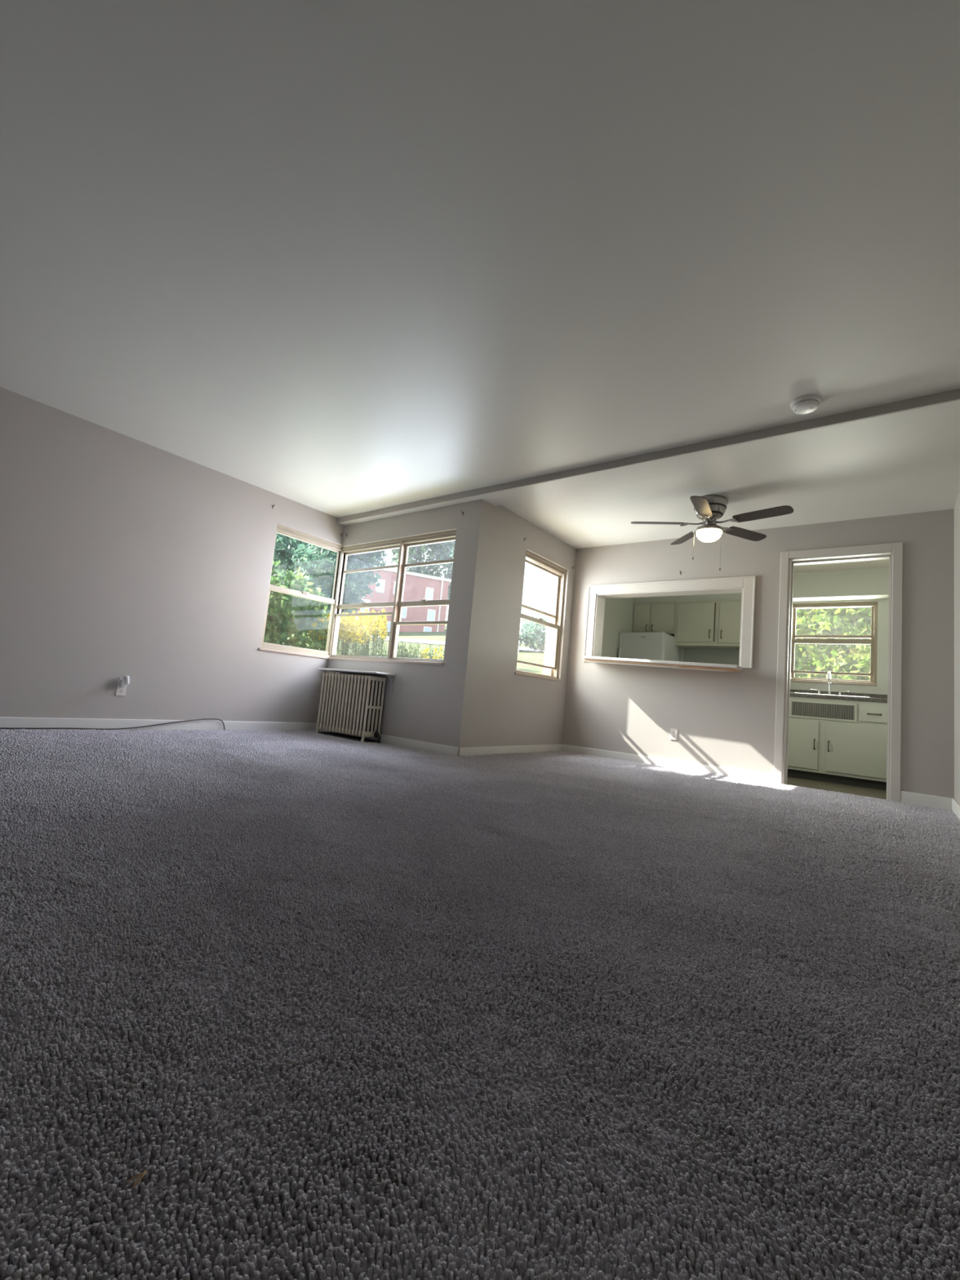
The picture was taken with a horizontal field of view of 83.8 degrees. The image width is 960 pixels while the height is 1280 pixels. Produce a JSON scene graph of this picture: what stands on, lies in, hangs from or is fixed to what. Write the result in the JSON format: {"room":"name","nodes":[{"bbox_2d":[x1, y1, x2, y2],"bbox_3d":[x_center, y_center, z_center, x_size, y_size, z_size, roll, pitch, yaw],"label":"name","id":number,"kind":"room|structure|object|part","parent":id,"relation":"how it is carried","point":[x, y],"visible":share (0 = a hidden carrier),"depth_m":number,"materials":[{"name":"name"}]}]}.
{"room":"empty living room","nodes":[
{"label":"empty living room","id":0,"kind":"room"},
{"bbox_2d":[0,386,344,722],"bbox_3d":[-4.273,-0.824,3.001,0.240,2.820,8.721,1,-7,38],"label":"wall","id":1,"kind":"structure","parent":0,"point":[122,555],"depth_m":4.53,"materials":[{"name":"grey paint"}]},
{"bbox_2d":[115,681,126,696],"bbox_3d":[-2.993,0.409,4.469,0.010,0.116,0.072,1,-7,38],"label":"wall outlet","id":2,"kind":"object","parent":1,"relation":"attached to","point":[120,691],"visible":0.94,"depth_m":4.46,"materials":[{"name":"plastic"}]},
{"bbox_2d":[119,675,129,686],"bbox_3d":[-2.962,0.341,4.452,0.058,0.095,0.079,1,-7,38],"label":"plug adapter","id":3,"kind":"object","parent":2,"relation":"attached to","point":[125,681],"visible":1,"depth_m":4.44,"materials":[{"name":"white plastic"}]},
{"bbox_2d":[0,716,319,730],"bbox_3d":[-4.286,0.427,2.793,0.014,0.115,8.241,1,-7,38],"label":"baseboard","id":4,"kind":"structure","parent":1,"relation":"attached to","point":[5,722],"depth_m":4.61,"materials":[{"name":"white paint"}]},
{"bbox_2d":[258,524,345,658],"bbox_3d":[-1.948,-0.499,5.915,0.142,1.343,0.948,1,-7,38],"label":"window","id":5,"kind":"structure","parent":1,"relation":"in","point":[282,530],"depth_m":5.88,"materials":[{"name":"beige paint"}]},
{"bbox_3d":[-2.005,0.152,5.842,0.132,0.026,0.943,1,-7,38],"label":"sill","id":6,"kind":"part","parent":5,"relation":"part of","materials":[{"name":"beige paint"}]},
{"bbox_3d":[-1.983,-0.201,5.900,0.050,0.655,0.871,1,-7,38],"label":"sash","id":7,"kind":"part","parent":5,"relation":"part of","materials":[{"name":"clear glass"}]},
{"bbox_3d":[-1.939,-0.816,5.973,0.040,0.605,0.871,1,-7,38],"label":"sash","id":8,"kind":"part","parent":5,"relation":"part of","materials":[{"name":"clear glass"}]},
{"bbox_2d":[325,550,347,655],"bbox_3d":[-1.683,-0.444,6.292,0.090,1.310,0.090,1,-7,38],"label":"window post","id":9,"kind":"object","parent":1,"relation":"attached to","point":[337,594],"visible":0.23,"depth_m":6.25,"materials":[{"name":"beige paint"}]},
{"bbox_2d":[326,499,488,747],"bbox_3d":[-0.810,-0.236,5.633,2.032,2.820,0.240,1,-7,38],"label":"wall","id":10,"kind":"structure","parent":0,"point":[428,703],"depth_m":5.09,"materials":[{"name":"grey paint"}]},
{"bbox_2d":[317,667,395,694],"bbox_3d":[-1.309,0.425,5.583,0.945,0.207,0.262,1,-7,38],"label":"shelf","id":11,"kind":"object","parent":10,"relation":"attached to","point":[333,670],"visible":0.82,"depth_m":5.41,"materials":[{"name":"white plastic"}]},
{"bbox_2d":[320,729,459,755],"bbox_3d":[-0.995,1.004,5.399,2.046,0.103,0.014,1,-7,38],"label":"baseboard","id":12,"kind":"structure","parent":10,"relation":"attached to","point":[395,740],"depth_m":5.10,"materials":[{"name":"white paint"}]},
{"bbox_2d":[327,529,456,665],"bbox_3d":[-0.981,-0.421,5.720,1.862,1.333,0.142,1,-7,38],"label":"window","id":13,"kind":"structure","parent":10,"relation":"in","point":[403,544],"depth_m":5.65,"materials":[{"name":"beige paint"}]},
{"bbox_3d":[-1.315,-0.052,5.921,0.995,0.495,0.030,1,-7,38],"label":"sash","id":14,"kind":"part","parent":13,"relation":"part of","materials":[{"name":"clear glass"}]},
{"bbox_3d":[-1.272,-0.347,5.972,0.995,0.126,0.042,1,-7,38],"label":"sash","id":15,"kind":"part","parent":13,"relation":"part of","materials":[{"name":"clear glass"}]},
{"bbox_3d":[-1.246,-0.605,6.002,0.995,0.416,0.030,1,-7,38],"label":"sash","id":16,"kind":"part","parent":13,"relation":"part of","materials":[{"name":"clear glass"}]},
{"bbox_3d":[-1.217,-0.916,6.035,0.995,0.233,0.032,1,-7,38],"label":"sash","id":17,"kind":"part","parent":13,"relation":"part of","materials":[{"name":"glass"}]},
{"bbox_3d":[-1.047,0.225,5.652,1.852,0.026,0.132,1,-7,38],"label":"sill","id":18,"kind":"part","parent":13,"relation":"part of","materials":[{"name":"beige paint"}]},
{"bbox_3d":[-0.602,0.007,5.361,0.757,0.390,0.030,1,-7,38],"label":"sash","id":19,"kind":"part","parent":13,"relation":"part of","materials":[{"name":"clear glass"}]},
{"bbox_3d":[-0.560,-0.285,5.412,0.757,0.227,0.042,1,-7,38],"label":"sash","id":20,"kind":"part","parent":13,"relation":"part of","materials":[{"name":"clear glass"}]},
{"bbox_3d":[-0.529,-0.593,5.448,0.757,0.416,0.030,1,-7,38],"label":"sash","id":21,"kind":"part","parent":13,"relation":"part of","materials":[{"name":"clear glass"}]},
{"bbox_3d":[-0.500,-0.906,5.481,0.757,0.237,0.032,1,-7,38],"label":"sash","id":22,"kind":"part","parent":13,"relation":"part of","materials":[{"name":"glass"}]},
{"bbox_2d":[0,728,959,1279],"bbox_3d":[-1.539,0.614,1.878,5.505,0.028,10.179,1,-7,38],"label":"floor","id":23,"kind":"structure","parent":0,"point":[347,1009],"depth_m":0.92,"materials":[{"name":"grey carpet"}]},
{"bbox_2d":[0,718,225,729],"bbox_3d":[-3.268,0.636,4.072,0.029,0.130,2.737,1,-7,38],"label":"cable","id":24,"kind":"object","parent":23,"relation":"on","point":[203,718],"visible":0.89,"depth_m":4.38,"materials":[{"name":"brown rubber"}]},
{"bbox_2d":[126,1170,146,1188],"bbox_3d":[-0.365,0.575,0.572,0.013,0.007,0.019,1,-7,38],"label":"thread","id":25,"kind":"object","parent":23,"relation":"on","point":[142,1174],"visible":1,"depth_m":0.57},
{"bbox_2d":[315,672,386,742],"bbox_3d":[-1.319,0.689,5.532,0.866,0.655,0.241,1,-7,38],"label":"radiator","id":26,"kind":"object","parent":23,"relation":"on","point":[353,704],"visible":1,"depth_m":5.41,"materials":[{"name":"beige metal"}]},
{"bbox_3d":[-1.374,1.000,5.521,0.798,0.018,0.170,1,-7,38],"label":"floor plate","id":27,"kind":"part","parent":26,"relation":"part of","materials":[{"name":"black metal"}]},
{"bbox_2d":[0,0,959,573],"bbox_3d":[-0.677,-1.748,3.040,5.867,0.214,12.680,1,-7,38],"label":"ceiling","id":28,"kind":"structure","parent":0,"point":[335,258],"depth_m":2.23,"materials":[{"name":"paint"}]},
{"bbox_2d":[337,388,959,525],"bbox_3d":[0.618,-1.350,4.639,5.487,0.080,0.308,1,-7,38],"label":"beam","id":29,"kind":"structure","parent":28,"relation":"attached to","point":[942,409],"depth_m":3.72,"materials":[{"name":"paint"}]},
{"bbox_2d":[631,494,793,570],"bbox_3d":[1.988,-0.906,4.620,1.264,0.648,1.252,1,-7,38],"label":"ceiling fan","id":30,"kind":"object","parent":28,"relation":"hanging from","point":[708,508],"visible":1,"depth_m":4.57,"materials":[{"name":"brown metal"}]},
{"bbox_3d":[1.575,-1.041,4.769,0.447,0.006,0.128,4,6,13],"label":"blade","id":31,"kind":"part","parent":30,"relation":"part of","materials":[{"name":"brown wood"}]},
{"bbox_3d":[1.959,-0.971,5.106,0.128,0.006,0.447,-6,-5,-6],"label":"blade","id":32,"kind":"part","parent":30,"relation":"part of","materials":[{"name":"brown wood"}]},
{"bbox_3d":[1.781,-1.071,4.297,0.128,0.006,0.447,16,0,31],"label":"blade","id":33,"kind":"part","parent":30,"relation":"part of","materials":[{"name":"brown wood"}]},
{"bbox_3d":[1.991,-0.899,4.660,0.212,0.089,0.212,1,-7,38],"label":"lamp shade","id":34,"kind":"part","parent":30,"relation":"part of","materials":[{"name":"white glass"}]},
{"bbox_3d":[2.402,-0.958,4.842,0.447,0.006,0.128,8,-18,-23],"label":"blade","id":35,"kind":"part","parent":30,"relation":"part of","materials":[{"name":"brown wood"}]},
{"bbox_3d":[2.292,-1.020,4.343,0.128,0.006,0.447,26,-18,-38],"label":"blade","id":36,"kind":"part","parent":30,"relation":"part of","materials":[{"name":"brown wood"}]},
{"bbox_2d":[790,395,821,414],"bbox_3d":[1.922,-1.379,3.159,0.156,0.050,0.156,1,-7,38],"label":"smoke detector","id":37,"kind":"object","parent":28,"relation":"attached to","point":[806,404],"visible":1,"depth_m":3.12,"materials":[{"name":"white plastic"}]},
{"bbox_2d":[466,502,635,746],"bbox_3d":[1.162,0.056,6.714,0.252,2.820,4.199,1,-7,38],"label":"wall","id":38,"kind":"structure","parent":0,"point":[507,708],"depth_m":5.48,"materials":[{"name":"grey paint"}]},
{"bbox_2d":[457,744,562,756],"bbox_3d":[0.382,1.142,5.522,0.014,0.103,1.911,1,-7,38],"label":"baseboard","id":39,"kind":"structure","parent":38,"relation":"attached to","point":[467,751],"depth_m":5.36,"materials":[{"name":"white paint"}]},
{"bbox_2d":[514,550,565,681],"bbox_3d":[0.658,-0.244,5.968,0.142,1.338,0.957,1,-7,38],"label":"window","id":40,"kind":"structure","parent":38,"relation":"in","point":[531,559],"depth_m":6.24,"materials":[{"name":"beige paint"}]},
{"bbox_3d":[0.592,0.320,5.933,0.070,0.117,0.878,1,-7,38],"label":"sash","id":41,"kind":"part","parent":40,"relation":"part of","materials":[{"name":"beige paint"}]},
{"bbox_3d":[0.603,0.406,5.897,0.132,0.026,0.956,1,-7,38],"label":"sill","id":42,"kind":"part","parent":40,"relation":"part of","materials":[{"name":"beige paint"}]},
{"bbox_3d":[0.631,-0.281,6.007,0.030,0.123,0.878,1,-7,38],"label":"sash","id":43,"kind":"part","parent":40,"relation":"part of","materials":[{"name":"clear glass"}]},
{"bbox_3d":[0.635,0.021,5.951,0.030,0.507,0.878,1,-7,38],"label":"sash","id":44,"kind":"part","parent":40,"relation":"part of","materials":[{"name":"clear glass"}]},
{"bbox_3d":[0.658,-0.582,6.038,0.030,0.505,0.878,1,-7,38],"label":"sash","id":45,"kind":"part","parent":40,"relation":"part of","materials":[{"name":"clear glass"}]},
{"bbox_2d":[561,508,954,798],"bbox_3d":[2.490,0.114,5.422,3.455,2.840,0.200,1,-7,38],"label":"wall","id":46,"kind":"structure","parent":0,"point":[723,719],"depth_m":5.19,"materials":[{"name":"grey paint"}]},
{"bbox_2d":[582,655,742,672],"bbox_3d":[1.862,0.254,5.623,1.600,0.108,0.245,1,-7,38],"label":"ledge","id":47,"kind":"object","parent":46,"relation":"attached to","point":[665,664],"visible":1,"depth_m":5.46,"materials":[{"name":"grey laminate"}]},
{"bbox_2d":[582,575,755,668],"bbox_3d":[2.019,-0.171,5.828,1.789,0.910,0.234,1,-7,38],"label":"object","id":48,"kind":"structure","parent":46,"relation":"attached to","point":[745,585],"depth_m":5.74,"materials":[{"name":"white paint"}]},
{"bbox_2d":[670,728,677,740],"bbox_3d":[1.996,0.972,5.519,0.072,0.116,0.010,1,-7,38],"label":"wall outlet","id":49,"kind":"object","parent":46,"relation":"attached to","point":[673,732],"visible":1,"depth_m":5.52,"materials":[{"name":"plastic"}]},
{"bbox_2d":[561,743,951,809],"bbox_3d":[2.318,1.278,5.216,3.455,0.120,0.014,1,-7,38],"label":"baseboard","id":50,"kind":"structure","parent":46,"relation":"attached to","point":[914,798],"depth_m":5.23,"materials":[{"name":"white paint"}]},
{"bbox_2d":[773,542,902,802],"bbox_3d":[3.218,0.282,4.829,0.918,2.236,0.228,1,-7,38],"label":"door frame","id":51,"kind":"structure","parent":46,"relation":"in","point":[789,559],"depth_m":4.80,"materials":[{"name":"white paint"}]},
{"bbox_2d":[679,599,888,694],"bbox_3d":[3.776,0.342,7.172,3.555,2.820,0.240,1,-7,38],"label":"wall","id":52,"kind":"structure","parent":0,"point":[881,688],"depth_m":6.35,"materials":[{"name":"paint"}]},
{"bbox_2d":[632,601,675,636],"bbox_3d":[2.581,-0.303,7.839,0.609,0.458,0.328,1,-7,38],"label":"upper cabinet","id":53,"kind":"object","parent":52,"relation":"attached to","point":[648,617],"visible":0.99,"depth_m":7.72,"materials":[{"name":"beige paint"}]},
{"bbox_3d":[2.372,-0.319,7.847,0.240,0.405,0.017,1,-7,38],"label":"door","id":54,"kind":"part","parent":53,"relation":"part of","materials":[{"name":"beige paint"}]},
{"bbox_3d":[2.608,-0.317,7.665,0.335,0.405,0.017,1,-7,38],"label":"door","id":55,"kind":"part","parent":53,"relation":"part of","materials":[{"name":"beige paint"}]},
{"bbox_2d":[674,599,741,648],"bbox_3d":[3.294,-0.213,7.274,1.200,0.623,0.328,1,-7,38],"label":"upper cabinet","id":56,"kind":"object","parent":52,"relation":"attached to","point":[716,624],"visible":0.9,"depth_m":7.27,"materials":[{"name":"beige paint"}]},
{"bbox_3d":[2.967,-0.243,7.376,0.478,0.545,0.017,1,-7,38],"label":"door","id":57,"kind":"part","parent":56,"relation":"part of","materials":[{"name":"beige paint"}]},
{"bbox_3d":[3.436,-0.233,7.012,0.575,0.555,0.017,1,-7,38],"label":"door","id":58,"kind":"part","parent":56,"relation":"part of","materials":[{"name":"beige paint"}]},
{"bbox_2d":[683,648,739,665],"bbox_3d":[3.364,0.368,7.324,1.140,0.504,0.012,1,-7,38],"label":"backsplash","id":59,"kind":"structure","parent":52,"relation":"attached to","point":[710,655],"depth_m":7.44,"materials":[{"name":"grey paint"}]},
{"bbox_2d":[635,567,888,603],"bbox_3d":[3.757,-0.672,7.051,3.431,0.320,0.250,1,-7,38],"label":"soffit","id":60,"kind":"structure","parent":52,"relation":"attached to","point":[873,583],"depth_m":6.51,"materials":[{"name":"paint"}]},
{"bbox_2d":[790,601,877,686],"bbox_3d":[4.377,0.040,6.684,0.949,1.023,0.142,1,-7,38],"label":"window","id":61,"kind":"structure","parent":52,"relation":"in","point":[831,639],"depth_m":6.62,"materials":[{"name":"beige paint"}]},
{"bbox_3d":[4.376,0.198,6.671,0.853,0.420,0.040,1,-7,38],"label":"sash","id":62,"kind":"part","parent":61,"relation":"part of","materials":[{"name":"beige paint"}]},
{"bbox_3d":[4.362,0.448,6.657,0.853,0.100,0.070,1,-7,38],"label":"sash","id":63,"kind":"part","parent":61,"relation":"part of","materials":[{"name":"beige paint"}]},
{"bbox_3d":[4.418,-0.028,6.723,0.853,0.065,0.030,1,-7,38],"label":"sash","id":64,"kind":"part","parent":61,"relation":"part of","materials":[{"name":"beige paint"}]},
{"bbox_3d":[4.437,-0.243,6.745,0.853,0.390,0.030,1,-7,38],"label":"sash","id":65,"kind":"part","parent":61,"relation":"part of","materials":[{"name":"clear glass"}]},
{"bbox_3d":[4.328,0.533,6.629,0.948,0.026,0.132,1,-7,38],"label":"sill","id":66,"kind":"part","parent":61,"relation":"part of","materials":[{"name":"beige paint"}]},
{"bbox_2d":[786,776,886,799],"bbox_3d":[2.971,1.546,6.065,3.455,0.060,2.142,1,-7,38],"label":"floor","id":67,"kind":"structure","parent":0,"point":[807,783],"depth_m":5.55,"materials":[{"name":"grey plastic"}]},
{"bbox_2d":[617,631,679,661],"bbox_3d":[2.336,0.759,7.521,0.630,1.684,0.760,1,-7,38],"label":"fridge","id":68,"kind":"object","parent":67,"relation":"on","point":[660,646],"visible":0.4,"depth_m":7.32,"materials":[{"name":"white metal"}]},
{"bbox_3d":[1.944,0.230,7.460,0.025,0.250,0.045,1,-7,38],"label":"handle","id":69,"kind":"part","parent":68,"relation":"part of","materials":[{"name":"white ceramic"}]},
{"bbox_2d":[787,696,887,790],"bbox_3d":[3.768,1.160,6.477,2.670,0.930,0.626,1,-7,38],"label":"base cabinet","id":70,"kind":"object","parent":67,"relation":"on","point":[840,741],"visible":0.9,"depth_m":5.96,"materials":[{"name":"beige paint"}]},
{"bbox_3d":[3.656,1.193,6.212,0.457,0.550,0.017,1,-7,38],"label":"door","id":71,"kind":"part","parent":70,"relation":"part of","materials":[{"name":"beige paint"}]},
{"bbox_2d":[789,698,857,722],"bbox_3d":[3.890,0.802,6.098,0.660,0.208,0.020,1,-7,38],"label":"vent grille","id":72,"kind":"object","parent":70,"relation":"attached to","point":[819,710],"depth_m":6.08,"materials":[{"name":"white metal"}]},
{"bbox_2d":[790,688,887,702],"bbox_3d":[3.823,0.644,6.540,2.670,0.115,0.607,1,-7,38],"label":"countertop","id":73,"kind":"structure","parent":70,"relation":"on","point":[873,697],"depth_m":6.22,"materials":[{"name":"stone"}]},
{"bbox_2d":[810,671,848,695],"bbox_3d":[4.187,0.525,6.421,0.392,0.296,0.201,1,-7,38],"label":"faucet","id":74,"kind":"object","parent":73,"relation":"on","point":[828,677],"visible":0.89,"depth_m":6.46,"materials":[{"name":"silver metal"}]},
{"bbox_3d":[4.187,0.525,6.421,0.280,0.296,0.201,1,-7,38],"label":"spout","id":75,"kind":"part","parent":74,"relation":"part of","materials":[{"name":"silver metal"}]},
{"bbox_2d":[790,692,870,697],"bbox_3d":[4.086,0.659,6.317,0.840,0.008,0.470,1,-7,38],"label":"sink","id":76,"kind":"object","parent":73,"relation":"in","point":[790,692],"visible":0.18,"depth_m":6.10,"materials":[{"name":"silver metal"}]},
{"bbox_3d":[4.126,1.198,5.849,0.595,0.550,0.017,1,-7,38],"label":"door","id":77,"kind":"part","parent":70,"relation":"part of","materials":[{"name":"beige paint"}]},
{"bbox_3d":[4.341,0.814,5.750,0.440,0.157,0.017,1,-7,38],"label":"drawer","id":78,"kind":"part","parent":70,"relation":"part of","materials":[{"name":"beige paint"}]},
{"bbox_2d":[954,488,959,804],"bbox_3d":[1.447,-0.498,1.123,0.140,2.820,12.780,1,-7,38],"label":"wall","id":79,"kind":"structure","parent":0,"point":[957,508],"depth_m":4.08,"materials":[{"name":"grey paint"}]},
{"bbox_2d":[951,798,959,819],"bbox_3d":[0.618,0.602,0.192,0.014,0.120,10.138,1,-7,38],"label":"baseboard","id":80,"kind":"structure","parent":79,"relation":"attached to","point":[955,805],"depth_m":3.90,"materials":[{"name":"white paint"}]},
{"label":"outside","id":81,"kind":"structure","parent":0,"visible":0},
{"bbox_2d":[282,624,858,679],"bbox_3d":[-9.632,-3.925,77.611,180.000,23.655,160.000,1,-7,38],"label":"lawn","id":82,"kind":"structure","parent":81,"point":[535,657],"depth_m":46.70,"materials":[{"name":"green plant"}]},
{"bbox_2d":[263,560,339,651],"bbox_3d":[-5.284,-0.087,12.704,2.596,3.914,4.893,3,-6,24],"label":"bush","id":83,"kind":"object","parent":82,"relation":"on","point":[292,609],"visible":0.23,"depth_m":12.93,"materials":[{"name":"green plant"}]},
{"bbox_2d":[269,533,368,632],"bbox_3d":[-12.219,-3.252,33.661,7.422,9.238,12.731,1,-7,38],"label":"shade tree","id":84,"kind":"object","parent":82,"relation":"on","point":[282,552],"visible":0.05,"depth_m":31.09,"materials":[{"name":"green plant"}]},
{"bbox_2d":[288,541,387,626],"bbox_3d":[-7.445,-2.750,27.958,5.915,8.369,4.623,1,-7,38],"label":"tree","id":85,"kind":"object","parent":82,"relation":"on","point":[353,585],"visible":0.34,"depth_m":27.21,"materials":[{"name":"green plant"}]},
{"bbox_2d":[306,608,388,657],"bbox_3d":[-3.451,0.365,14.466,4.678,2.699,2.065,0,-8,40],"label":"goldenrod","id":86,"kind":"object","parent":82,"relation":"on","point":[351,630],"visible":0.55,"depth_m":13.58,"materials":[{"name":"yellow plant"}]},
{"bbox_2d":[308,565,451,631],"bbox_3d":[-18.602,-3.664,88.257,23.996,15.150,11.500,8,-6,-23],"label":"apartment building","id":87,"kind":"structure","parent":82,"relation":"on","point":[417,587],"depth_m":85.95,"materials":[{"name":"red brick"}]},
{"bbox_3d":[-17.741,-5.198,82.693,1.150,2.000,0.035,8,-6,-23],"label":"pane","id":88,"kind":"part","parent":87,"relation":"part of","materials":[{"name":"white glass"}]},
{"bbox_3d":[-15.604,-8.417,83.841,1.150,2.000,0.035,8,-6,-23],"label":"pane","id":89,"kind":"part","parent":87,"relation":"part of","materials":[{"name":"white glass"}]},
{"bbox_3d":[-14.542,-1.854,83.892,1.150,2.000,0.035,8,-6,-23],"label":"pane","id":90,"kind":"part","parent":87,"relation":"part of","materials":[{"name":"white glass"}]},
{"bbox_3d":[-12.277,-4.455,85.057,1.150,2.000,0.035,8,-6,-23],"label":"pane","id":91,"kind":"part","parent":87,"relation":"part of","materials":[{"name":"white glass"}]},
{"bbox_3d":[-8.531,-1.037,86.492,1.150,2.000,0.035,8,-6,-23],"label":"pane","id":92,"kind":"part","parent":87,"relation":"part of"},
{"bbox_3d":[-8.227,-7.414,87.032,1.150,2.000,0.035,8,-6,-23],"label":"pane","id":93,"kind":"part","parent":87,"relation":"part of","materials":[{"name":"white glass"}]},
{"bbox_3d":[-7.905,-3.860,86.948,1.150,2.000,0.035,8,-6,-23],"label":"pane","id":94,"kind":"part","parent":87,"relation":"part of","materials":[{"name":"white glass"}]},
{"bbox_2d":[375,549,390,566],"bbox_3d":[-29.024,-16.284,127.855,19.084,27.844,11.815,1,-7,38],"label":"tree","id":95,"kind":"object","parent":82,"relation":"on","point":[382,564],"visible":0.02,"depth_m":126.60,"materials":[{"name":"green plant"}]},
{"bbox_2d":[377,640,444,659],"bbox_3d":[-1.654,0.801,12.461,1.386,1.788,1.526,1,-7,35],"label":"grass","id":96,"kind":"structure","parent":82,"relation":"on","point":[403,655],"depth_m":12.34,"materials":[{"name":"green plant"}]},
{"bbox_2d":[391,542,454,577],"bbox_3d":[-14.459,-17.053,127.334,20.205,28.978,12.773,1,-7,38],"label":"tree","id":97,"kind":"object","parent":82,"relation":"on","point":[416,553],"visible":0.27,"depth_m":124.52,"materials":[{"name":"green plant"}]},
{"bbox_2d":[418,645,444,659],"bbox_3d":[-1.043,0.872,12.388,1.094,1.558,1.000,5,-6,5],"label":"goldenrod","id":98,"kind":"object","parent":82,"relation":"on","point":[427,649],"visible":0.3,"depth_m":12.28,"materials":[{"name":"yellow plant"}]},
{"bbox_2d":[433,540,455,599],"bbox_3d":[-3.926,-15.227,121.023,17.706,25.231,11.090,1,-7,38],"label":"tree","id":99,"kind":"object","parent":82,"relation":"on","point":[446,553],"visible":0.12,"depth_m":120.80,"materials":[{"name":"green plant"}]},
{"bbox_2d":[518,610,547,642],"bbox_3d":[9.732,-1.035,63.459,13.200,5.100,7.200,1,-7,38],"label":"house","id":100,"kind":"structure","parent":82,"relation":"on","point":[531,613],"depth_m":63.47,"materials":[{"name":"white plastic"}]},
{"bbox_2d":[519,614,546,652],"bbox_3d":[5.402,-0.446,44.999,4.957,3.510,3.705,1,-7,38],"label":"tree","id":101,"kind":"object","parent":82,"relation":"on","point":[535,640],"visible":0.52,"depth_m":44.55,"materials":[{"name":"green plant"}]},
{"bbox_2d":[794,607,871,682],"bbox_3d":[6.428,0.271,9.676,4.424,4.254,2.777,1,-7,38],"label":"trees","id":102,"kind":"object","parent":82,"relation":"on","point":[825,621],"visible":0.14,"depth_m":9.24,"materials":[{"name":"green plant"}]},
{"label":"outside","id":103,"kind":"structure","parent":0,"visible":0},
{"bbox_2d":[306,633,544,652],"bbox_3d":[-7.454,0.257,61.023,64.877,4.247,5.163,-1,-8,44],"label":"road","id":104,"kind":"structure","parent":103,"point":[407,640],"depth_m":59.33,"materials":[{"name":"grey asphalt"}]}
]}

